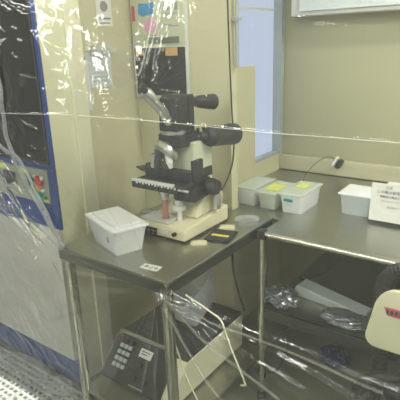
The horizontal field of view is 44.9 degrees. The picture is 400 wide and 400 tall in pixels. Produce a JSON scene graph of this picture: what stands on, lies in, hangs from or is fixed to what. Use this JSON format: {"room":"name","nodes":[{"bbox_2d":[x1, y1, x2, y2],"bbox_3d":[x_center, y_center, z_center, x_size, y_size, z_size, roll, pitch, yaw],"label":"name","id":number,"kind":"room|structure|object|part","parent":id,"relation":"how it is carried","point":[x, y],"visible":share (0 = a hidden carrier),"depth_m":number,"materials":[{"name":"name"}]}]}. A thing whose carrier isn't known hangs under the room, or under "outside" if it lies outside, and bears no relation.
{"room":"laboratory","nodes":[
{"label":"laboratory","id":0,"kind":"room"},
{"bbox_2d":[78,0,153,343],"bbox_3d":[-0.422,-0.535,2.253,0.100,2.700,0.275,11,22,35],"label":"wall","id":1,"kind":"structure","parent":0,"point":[120,140],"depth_m":2.28,"materials":[{"name":"beige paint"}]},
{"bbox_2d":[84,57,92,110],"bbox_3d":[-0.488,-0.493,2.060,0.024,0.223,0.040,11,22,35],"label":"holder","id":2,"kind":"object","parent":1,"relation":"attached to","point":[85,61],"visible":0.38,"depth_m":2.06,"materials":[{"name":"white plastic"}]},
{"bbox_2d":[84,51,112,87],"bbox_3d":[-0.443,-0.571,2.122,0.003,0.150,0.150,11,22,35],"label":"notice","id":3,"kind":"object","parent":1,"relation":"attached to","point":[99,63],"visible":0.97,"depth_m":2.12,"materials":[{"name":"white paper"}]},
{"bbox_2d":[95,0,112,25],"bbox_3d":[-0.415,-0.813,2.094,0.003,0.115,0.090,11,22,35],"label":"wall label","id":4,"kind":"object","parent":1,"relation":"attached to","point":[103,7],"visible":1,"depth_m":2.09,"materials":[{"name":"paper"}]},
{"bbox_2d":[138,0,238,310],"bbox_3d":[-0.072,-0.530,2.198,0.530,2.700,0.050,11,22,35],"label":"wall","id":5,"kind":"structure","parent":0,"point":[207,19],"depth_m":2.12,"materials":[{"name":"beige paint"}]},
{"bbox_2d":[130,0,190,97],"bbox_3d":[-0.184,-0.748,2.159,0.317,0.575,0.024,11,22,35],"label":"board","id":6,"kind":"object","parent":5,"relation":"attached to","point":[166,70],"visible":0.92,"depth_m":2.16,"materials":[{"name":"white plastic"}]},
{"bbox_3d":[-0.181,-0.584,2.205,0.294,0.211,0.005,11,22,35],"label":"dark panel","id":7,"kind":"part","parent":6,"relation":"part of","materials":[{"name":"black plastic"}]},
{"bbox_2d":[221,0,234,189],"bbox_3d":[0.103,-0.567,1.879,0.029,1.045,0.221,2,18,13],"label":"power cable","id":8,"kind":"object","parent":5,"relation":"attached to","point":[222,188],"visible":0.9,"depth_m":1.99,"materials":[{"name":"black rubber"}]},
{"bbox_2d":[232,0,241,66],"bbox_3d":[0.134,-1.161,1.818,0.030,1.280,0.030,11,22,35],"label":"conduit","id":9,"kind":"object","parent":5,"relation":"attached to","point":[236,18],"visible":1,"depth_m":1.97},
{"bbox_2d":[0,302,394,399],"bbox_3d":[-1.242,1.319,1.082,7.400,0.050,5.800,11,22,35],"label":"floor","id":10,"kind":"structure","parent":0,"point":[303,347],"depth_m":2.34,"materials":[{"name":"plastic"}]},
{"bbox_2d":[0,346,10,358],"bbox_3d":[-1.189,0.822,2.491,0.302,0.024,0.303,11,22,35],"label":"mat","id":11,"kind":"object","parent":10,"relation":"on","point":[4,352],"visible":0.66,"depth_m":2.52,"materials":[{"name":"grey plastic"}]},
{"bbox_2d":[0,353,47,399],"bbox_3d":[-0.947,0.869,2.321,0.302,0.024,0.303,11,22,35],"label":"mat","id":12,"kind":"object","parent":10,"relation":"on","point":[20,367],"visible":0.94,"depth_m":2.34,"materials":[{"name":"grey plastic"}]},
{"bbox_2d":[9,373,82,399],"bbox_3d":[-0.704,0.915,2.151,0.302,0.024,0.303,11,22,35],"label":"mat","id":13,"kind":"object","parent":10,"relation":"on","point":[28,396],"visible":0.9,"depth_m":2.22,"materials":[{"name":"white plastic"}]},
{"bbox_2d":[0,0,113,384],"bbox_3d":[-1.145,-0.325,2.414,1.533,2.250,0.237,11,22,35],"label":"machine","id":14,"kind":"object","parent":10,"relation":"on","point":[42,66],"visible":0.89,"depth_m":2.04,"materials":[{"name":"metal"}]},
{"bbox_3d":[-1.040,-0.709,2.084,1.059,1.025,0.010,11,22,35],"label":"door","id":15,"kind":"part","parent":14,"relation":"part of","materials":[{"name":"clear glass"}]},
{"bbox_3d":[-1.045,-0.708,2.079,1.058,1.023,0.004,11,22,35],"label":"door frame","id":16,"kind":"part","parent":14,"relation":"part of","materials":[{"name":"black metal"}]},
{"bbox_3d":[-0.971,-0.120,2.233,0.885,0.144,0.018,11,22,35],"label":"control panel","id":17,"kind":"part","parent":14,"relation":"part of","materials":[{"name":"grey metal"}]},
{"bbox_3d":[-0.674,-0.051,2.014,0.035,0.028,0.005,11,22,35],"label":"button plate","id":18,"kind":"part","parent":14,"relation":"part of","materials":[{"name":"orange plastic"}]},
{"bbox_3d":[-1.004,0.346,2.418,1.065,0.638,0.024,11,22,35],"label":"panel","id":19,"kind":"part","parent":14,"relation":"part of","materials":[{"name":"white metal"}]},
{"bbox_3d":[-1.098,0.724,2.775,1.525,0.030,0.193,11,22,35],"label":"kick plate","id":20,"kind":"part","parent":14,"relation":"part of","materials":[{"name":"blue metal"}]},
{"bbox_3d":[-0.486,-0.243,2.039,0.014,2.220,0.077,11,22,35],"label":"corner post","id":21,"kind":"part","parent":14,"relation":"part of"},
{"bbox_2d":[58,200,271,399],"bbox_3d":[-0.103,0.508,2.082,0.546,0.800,0.700,11,22,35],"label":"steel table","id":22,"kind":"object","parent":10,"relation":"on","point":[184,263],"visible":0.45,"depth_m":1.84,"materials":[{"name":"silver metal"}]},
{"bbox_3d":[-0.490,0.549,1.970,0.040,0.757,0.040,11,22,35],"label":"leg","id":23,"kind":"part","parent":22,"relation":"part of","materials":[{"name":"silver metal"}]},
{"bbox_2d":[85,206,148,255],"bbox_3d":[-0.316,0.115,1.836,0.144,0.112,0.256,-14,21,-32],"label":"plastic box","id":24,"kind":"object","parent":22,"relation":"on","point":[121,232],"visible":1,"depth_m":1.77,"materials":[{"name":"white plastic"}]},
{"bbox_3d":[-0.318,0.070,1.821,0.144,0.016,0.256,-14,21,-32],"label":"lid","id":25,"kind":"part","parent":24,"relation":"part of","materials":[{"name":"white plastic"}]},
{"bbox_2d":[140,208,159,213],"bbox_3d":[-0.197,0.053,2.174,0.140,0.015,0.040,3,19,16],"label":"tray","id":26,"kind":"object","parent":22,"relation":"on","point":[144,210],"visible":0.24,"depth_m":2.17,"materials":[{"name":"silver"}]},
{"bbox_2d":[139,263,161,270],"bbox_3d":[-0.167,0.229,1.647,0.070,0.002,0.036,7,20,27],"label":"label","id":27,"kind":"object","parent":22,"relation":"on","point":[152,267],"visible":0.96,"depth_m":1.65,"materials":[{"name":"paper"}]},
{"bbox_3d":[-0.096,0.624,1.694,0.040,0.757,0.040,11,22,35],"label":"leg","id":28,"kind":"part","parent":22,"relation":"part of","materials":[{"name":"silver metal"}]},
{"bbox_2d":[101,291,241,399],"bbox_3d":[-0.114,0.646,2.158,0.371,0.191,0.551,11,22,35],"label":"controller","id":29,"kind":"object","parent":22,"relation":"on","point":[136,361],"visible":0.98,"depth_m":2.06,"materials":[{"name":"beige plastic"}]},
{"bbox_2d":[129,375,136,381],"bbox_3d":[-0.276,0.728,1.979,0.030,0.020,0.020,11,22,35],"label":"button","id":30,"kind":"object","parent":29,"relation":"attached to","point":[132,378],"depth_m":1.98,"materials":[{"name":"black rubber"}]},
{"bbox_3d":[-0.258,0.690,2.009,0.321,0.147,0.130,11,22,35],"label":"keypad panel","id":31,"kind":"part","parent":29,"relation":"part of","materials":[{"name":"black plastic"}]},
{"bbox_2d":[135,362,142,368],"bbox_3d":[-0.250,0.680,1.994,0.030,0.019,0.019,11,22,35],"label":"button","id":32,"kind":"object","parent":29,"relation":"attached to","point":[138,365],"depth_m":1.99,"materials":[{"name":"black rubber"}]},
{"bbox_2d":[138,379,146,386],"bbox_3d":[-0.231,0.737,1.948,0.030,0.020,0.020,11,22,35],"label":"button","id":33,"kind":"object","parent":29,"relation":"attached to","point":[141,382],"depth_m":1.95,"materials":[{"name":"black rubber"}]},
{"bbox_3d":[-0.224,0.640,2.007,0.065,0.028,0.027,11,22,35],"label":"label plate","id":34,"kind":"part","parent":29,"relation":"part of","materials":[{"name":"paper"}]},
{"bbox_2d":[148,363,155,369],"bbox_3d":[-0.196,0.676,1.964,0.030,0.020,0.020,11,22,35],"label":"button","id":35,"kind":"object","parent":29,"relation":"attached to","point":[151,366],"depth_m":1.96,"materials":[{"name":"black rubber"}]},
{"bbox_3d":[-0.048,0.431,2.151,0.158,0.228,0.250,11,22,35],"label":"clear bin","id":36,"kind":"object","parent":29,"relation":"on","visible":0},
{"bbox_2d":[192,288,209,304],"bbox_3d":[0.004,0.441,2.212,0.060,0.054,0.065,11,22,35],"label":"pouch","id":37,"kind":"object","parent":36,"relation":"in","point":[201,296],"visible":0.89,"depth_m":2.19,"materials":[{"name":"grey plastic"}]},
{"bbox_2d":[88,341,258,399],"bbox_3d":[-0.094,0.752,2.161,0.506,0.015,0.660,11,22,35],"label":"shelf","id":38,"kind":"object","parent":22,"relation":"attached to","point":[224,376],"depth_m":2.06,"materials":[{"name":"metal"}]},
{"bbox_2d":[131,83,242,243],"bbox_3d":[-0.097,-0.182,1.946,0.383,0.596,0.428,11,22,35],"label":"microscope","id":39,"kind":"object","parent":22,"relation":"on","point":[196,207],"visible":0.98,"depth_m":1.86,"materials":[{"name":"black metal"}]},
{"bbox_3d":[-0.156,0.068,1.943,0.140,0.007,0.090,11,22,35],"label":"plate","id":40,"kind":"part","parent":39,"relation":"part of","materials":[{"name":"white plastic"}]},
{"bbox_2d":[162,200,169,218],"bbox_3d":[-0.137,0.029,1.907,0.032,0.089,0.032,11,22,35],"label":"lamp","id":41,"kind":"object","parent":39,"relation":"on","point":[165,215],"depth_m":1.90,"materials":[{"name":"red plastic"}]},
{"bbox_3d":[-0.082,-0.235,1.861,0.110,0.051,0.115,11,22,35],"label":"arm","id":42,"kind":"part","parent":39,"relation":"part of","materials":[{"name":"black metal"}]},
{"bbox_3d":[-0.071,-0.035,1.790,0.070,0.009,0.010,11,22,35],"label":"stage rail","id":43,"kind":"part","parent":39,"relation":"part of","materials":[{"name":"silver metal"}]},
{"bbox_3d":[-0.067,-0.316,1.860,0.090,0.180,0.035,11,22,35],"label":"plate","id":44,"kind":"part","parent":39,"relation":"part of","materials":[{"name":"black metal"}]},
{"bbox_3d":[-0.063,0.105,2.007,0.224,0.009,0.292,11,22,35],"label":"plate","id":45,"kind":"part","parent":39,"relation":"part of","materials":[{"name":"beige metal"}]},
{"bbox_3d":[0.034,-0.056,1.917,0.088,0.068,0.068,11,22,35],"label":"focus knob","id":46,"kind":"part","parent":39,"relation":"part of","materials":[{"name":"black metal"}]},
{"bbox_2d":[205,123,242,146],"bbox_3d":[0.088,-0.255,1.929,0.088,0.098,0.195,11,22,35],"label":"lamp","id":47,"kind":"object","parent":39,"relation":"attached to","point":[218,136],"depth_m":1.88,"materials":[{"name":"black metal"}]},
{"bbox_2d":[191,240,206,245],"bbox_3d":[-0.004,0.162,1.833,0.060,0.004,0.040,-2,18,2],"label":"card","id":48,"kind":"object","parent":22,"relation":"on","point":[193,242],"visible":1,"depth_m":1.83,"materials":[{"name":"beige paper"}]},
{"bbox_2d":[185,295,245,385],"bbox_3d":[0.050,0.451,1.552,0.227,0.265,0.006,11,22,35],"label":"rod","id":49,"kind":"object","parent":22,"relation":"hanging from","point":[192,299],"visible":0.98,"depth_m":1.52,"materials":[{"name":"beige plastic"}]},
{"bbox_2d":[204,229,237,242],"bbox_3d":[0.083,0.138,1.888,0.100,0.010,0.110,6,20,23],"label":"case","id":50,"kind":"object","parent":22,"relation":"on","point":[217,235],"visible":1,"depth_m":1.87,"materials":[{"name":"plastic"}]},
{"bbox_2d":[220,225,234,229],"bbox_3d":[0.111,0.111,1.974,0.060,0.006,0.044,0,18,6],"label":"card","id":51,"kind":"object","parent":22,"relation":"on","point":[224,227],"visible":1,"depth_m":1.96,"materials":[{"name":"beige paper"}]},
{"bbox_2d":[231,254,245,310],"bbox_3d":[0.163,0.305,2.167,0.044,0.398,0.099,-11,20,-25],"label":"cable","id":52,"kind":"object","parent":22,"relation":"hanging from","point":[232,255],"visible":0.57,"depth_m":2.16,"materials":[{"name":"black rubber"}]},
{"bbox_3d":[0.282,0.452,2.185,0.040,0.757,0.040,11,22,35],"label":"leg","id":53,"kind":"part","parent":22,"relation":"part of","materials":[{"name":"silver metal"}]},
{"bbox_2d":[176,346,197,399],"bbox_3d":[0.013,0.766,1.692,0.240,0.522,0.010,11,22,36],"label":"rod","id":54,"kind":"object","parent":10,"relation":"on","point":[176,346],"visible":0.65,"depth_m":1.68,"materials":[{"name":"beige plastic"}]},
{"bbox_2d":[234,169,399,398],"bbox_3d":[1.240,0.518,1.898,2.562,0.803,0.937,11,22,35],"label":"bench","id":55,"kind":"object","parent":10,"relation":"on","point":[365,247],"visible":0.68,"depth_m":2.02,"materials":[{"name":"silver metal"}]},
{"bbox_2d":[238,176,275,205],"bbox_3d":[0.266,-0.044,2.312,0.102,0.086,0.212,11,22,35],"label":"storage box","id":56,"kind":"object","parent":55,"relation":"on","point":[247,194],"visible":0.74,"depth_m":2.25,"materials":[{"name":"white plastic"}]},
{"bbox_3d":[0.265,-0.080,2.300,0.102,0.009,0.212,11,22,35],"label":"lid","id":57,"kind":"part","parent":56,"relation":"part of","materials":[{"name":"white plastic"}]},
{"bbox_3d":[0.263,0.499,2.059,0.025,0.745,0.025,11,22,35],"label":"leg","id":58,"kind":"part","parent":55,"relation":"part of","materials":[{"name":"silver metal"}]},
{"bbox_2d":[256,180,294,209],"bbox_3d":[0.353,-0.023,2.242,0.097,0.084,0.207,11,22,35],"label":"storage box","id":59,"kind":"object","parent":55,"relation":"on","point":[269,198],"visible":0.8,"depth_m":2.18,"materials":[{"name":"white plastic"}]},
{"bbox_3d":[0.352,-0.056,2.232,0.097,0.009,0.207,11,22,35],"label":"lid","id":60,"kind":"part","parent":59,"relation":"part of","materials":[{"name":"white plastic"}]},
{"bbox_2d":[264,324,289,372],"bbox_3d":[0.373,0.621,2.174,0.189,0.308,0.074,-7,18,-14],"label":"cable","id":61,"kind":"object","parent":55,"relation":"hanging from","point":[288,327],"visible":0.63,"depth_m":2.17,"materials":[{"name":"black rubber"}]},
{"bbox_2d":[265,284,299,308],"bbox_3d":[0.351,0.409,2.071,0.162,0.081,0.128,11,22,35],"label":"plastic bag","id":62,"kind":"object","parent":55,"relation":"on","point":[280,296],"visible":1,"depth_m":2.03,"materials":[{"name":"clear plastic"}]},
{"bbox_2d":[278,180,322,214],"bbox_3d":[0.454,-0.012,2.182,0.112,0.093,0.227,11,22,35],"label":"storage box","id":63,"kind":"object","parent":55,"relation":"on","point":[299,197],"visible":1,"depth_m":2.12,"materials":[{"name":"white plastic"}]},
{"bbox_3d":[0.452,-0.050,2.170,0.112,0.009,0.227,11,22,35],"label":"lid","id":64,"kind":"part","parent":63,"relation":"part of","materials":[{"name":"white plastic"}]},
{"bbox_2d":[298,255,339,279],"bbox_3d":[0.540,0.253,2.124,0.038,0.329,0.286,-11,20,-25],"label":"cable","id":65,"kind":"object","parent":55,"relation":"on","point":[337,258],"visible":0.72,"depth_m":2.11,"materials":[{"name":"black rubber"}]},
{"bbox_2d":[303,156,334,179],"bbox_3d":[0.625,-0.158,2.561,0.259,0.124,0.013,-13,21,-31],"label":"wire","id":66,"kind":"object","parent":55,"relation":"on","point":[329,156],"visible":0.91,"depth_m":2.54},
{"bbox_3d":[1.137,0.642,1.440,2.170,0.045,0.015,11,22,35],"label":"shelf rail","id":67,"kind":"part","parent":55,"relation":"part of","materials":[{"name":"black metal"}]},
{"bbox_2d":[265,251,399,338],"bbox_3d":[1.400,0.517,1.780,2.170,0.015,0.880,11,22,35],"label":"shelf","id":68,"kind":"object","parent":55,"relation":"attached to","point":[355,279],"depth_m":2.18,"materials":[{"name":"metal"}]},
{"bbox_2d":[294,279,371,316],"bbox_3d":[0.558,0.414,2.076,0.338,0.054,0.080,14,24,40],"label":"case","id":69,"kind":"object","parent":55,"relation":"on","point":[308,289],"visible":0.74,"depth_m":2.06,"materials":[{"name":"grey plastic"}]},
{"bbox_2d":[320,307,368,330],"bbox_3d":[0.579,0.468,1.920,0.209,0.047,0.116,11,22,35],"label":"plastic bag","id":70,"kind":"object","parent":55,"relation":"on","point":[346,319],"visible":0.94,"depth_m":1.89,"materials":[{"name":"clear plastic"}]},
{"bbox_2d":[338,184,371,216],"bbox_3d":[0.695,0.003,2.103,0.147,0.096,0.152,11,22,35],"label":"storage box","id":71,"kind":"object","parent":55,"relation":"on","point":[355,199],"visible":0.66,"depth_m":2.06,"materials":[{"name":"white plastic"}]},
{"bbox_3d":[0.694,-0.038,2.089,0.147,0.009,0.152,11,22,35],"label":"lid","id":72,"kind":"part","parent":71,"relation":"part of","materials":[{"name":"white plastic"}]},
{"bbox_2d":[382,182,399,224],"bbox_3d":[0.893,0.026,1.981,0.302,0.115,0.217,11,22,35],"label":"box","id":73,"kind":"object","parent":55,"relation":"on","point":[391,183],"visible":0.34,"depth_m":2.10,"materials":[{"name":"white plastic"}]},
{"bbox_2d":[368,182,399,223],"bbox_3d":[0.807,0.025,1.887,0.283,0.153,0.018,11,22,35],"label":"printed notice","id":74,"kind":"object","parent":73,"relation":"attached to","point":[385,198],"visible":1,"depth_m":1.93,"materials":[{"name":"paper"}]},
{"bbox_3d":[0.891,-0.024,1.965,0.302,0.011,0.217,11,22,35],"label":"lid","id":75,"kind":"part","parent":73,"relation":"part of","materials":[{"name":"white plastic"}]},
{"bbox_2d":[319,344,351,369],"bbox_3d":[0.659,0.759,2.370,0.133,0.094,0.153,-14,21,-32],"label":"cloth","id":76,"kind":"object","parent":10,"relation":"on","point":[333,356],"visible":1,"depth_m":2.33,"materials":[{"name":"blue fabric"}]},
{"bbox_2d":[350,290,399,399],"bbox_3d":[0.800,0.633,1.523,0.527,0.845,0.493,11,22,35],"label":"desk chair","id":77,"kind":"object","parent":10,"relation":"on","point":[383,328],"visible":1,"depth_m":1.38,"materials":[{"name":"beige plastic"}]},
{"bbox_3d":[0.581,0.523,1.484,0.182,0.242,0.234,11,22,35],"label":"armrest","id":78,"kind":"part","parent":77,"relation":"part of","materials":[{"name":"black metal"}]},
{"bbox_3d":[0.682,0.366,1.278,0.464,0.180,0.055,11,22,35],"label":"backrest","id":79,"kind":"part","parent":77,"relation":"part of","materials":[{"name":"beige plastic"}]},
{"bbox_3d":[0.792,0.611,1.495,0.400,0.045,0.240,11,22,35],"label":"seat","id":80,"kind":"part","parent":77,"relation":"part of","materials":[{"name":"black plastic"}]},
{"bbox_2d":[366,262,399,399],"bbox_3d":[0.811,0.598,1.475,0.643,0.903,0.256,11,22,35],"label":"corrugated hose","id":81,"kind":"object","parent":10,"relation":"on","point":[387,279],"visible":0.41,"depth_m":1.45,"materials":[{"name":"grey plastic"}]},
{"bbox_2d":[0,0,397,398],"bbox_3d":[-0.185,-0.093,1.544,3.150,2.220,0.260,10,22,34],"label":"plastic sheet","id":82,"kind":"object","parent":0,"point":[8,188],"visible":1,"depth_m":1.75,"materials":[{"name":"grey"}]},
{"bbox_2d":[237,65,281,318],"bbox_3d":[0.216,-0.625,2.460,0.120,2.700,0.740,11,22,35],"label":"wall","id":83,"kind":"structure","parent":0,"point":[247,255],"depth_m":2.67,"materials":[{"name":"beige paint"}]},
{"bbox_2d":[239,0,284,162],"bbox_3d":[0.274,-0.784,2.468,0.065,1.207,0.565,11,22,35],"label":"window","id":84,"kind":"structure","parent":83,"relation":"attached to","point":[262,25],"depth_m":2.64,"materials":[{"name":"blue glass"}]},
{"bbox_3d":[0.280,-0.783,2.464,0.050,1.207,0.565,11,22,35],"label":"frame","id":85,"kind":"part","parent":84,"relation":"part of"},
{"bbox_2d":[279,0,399,285],"bbox_3d":[1.896,-0.463,1.774,3.665,2.700,0.100,11,22,35],"label":"wall","id":86,"kind":"structure","parent":0,"point":[342,71],"depth_m":2.56,"materials":[{"name":"beige paint"}]},
{"bbox_2d":[331,156,343,168],"bbox_3d":[0.746,-0.203,2.619,0.062,0.065,0.038,11,22,35],"label":"clip","id":87,"kind":"object","parent":86,"relation":"attached to","point":[337,163],"visible":1,"depth_m":2.60,"materials":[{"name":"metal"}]},
{"bbox_2d":[279,154,399,182],"bbox_3d":[1.512,-0.033,2.136,2.564,0.085,0.030,11,22,35],"label":"trim","id":88,"kind":"structure","parent":86,"relation":"attached to","point":[360,170],"depth_m":2.63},
{"bbox_2d":[291,0,399,16],"bbox_3d":[1.285,-1.026,1.900,1.970,0.465,0.125,11,22,35],"label":"whiteboard","id":89,"kind":"object","parent":86,"relation":"attached to","point":[299,8],"visible":1,"depth_m":2.34,"materials":[{"name":"white metal"}]},
{"bbox_3d":[0.909,-1.077,2.099,1.020,0.425,0.015,11,22,35],"label":"door","id":90,"kind":"part","parent":89,"relation":"part of","materials":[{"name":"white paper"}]}
]}

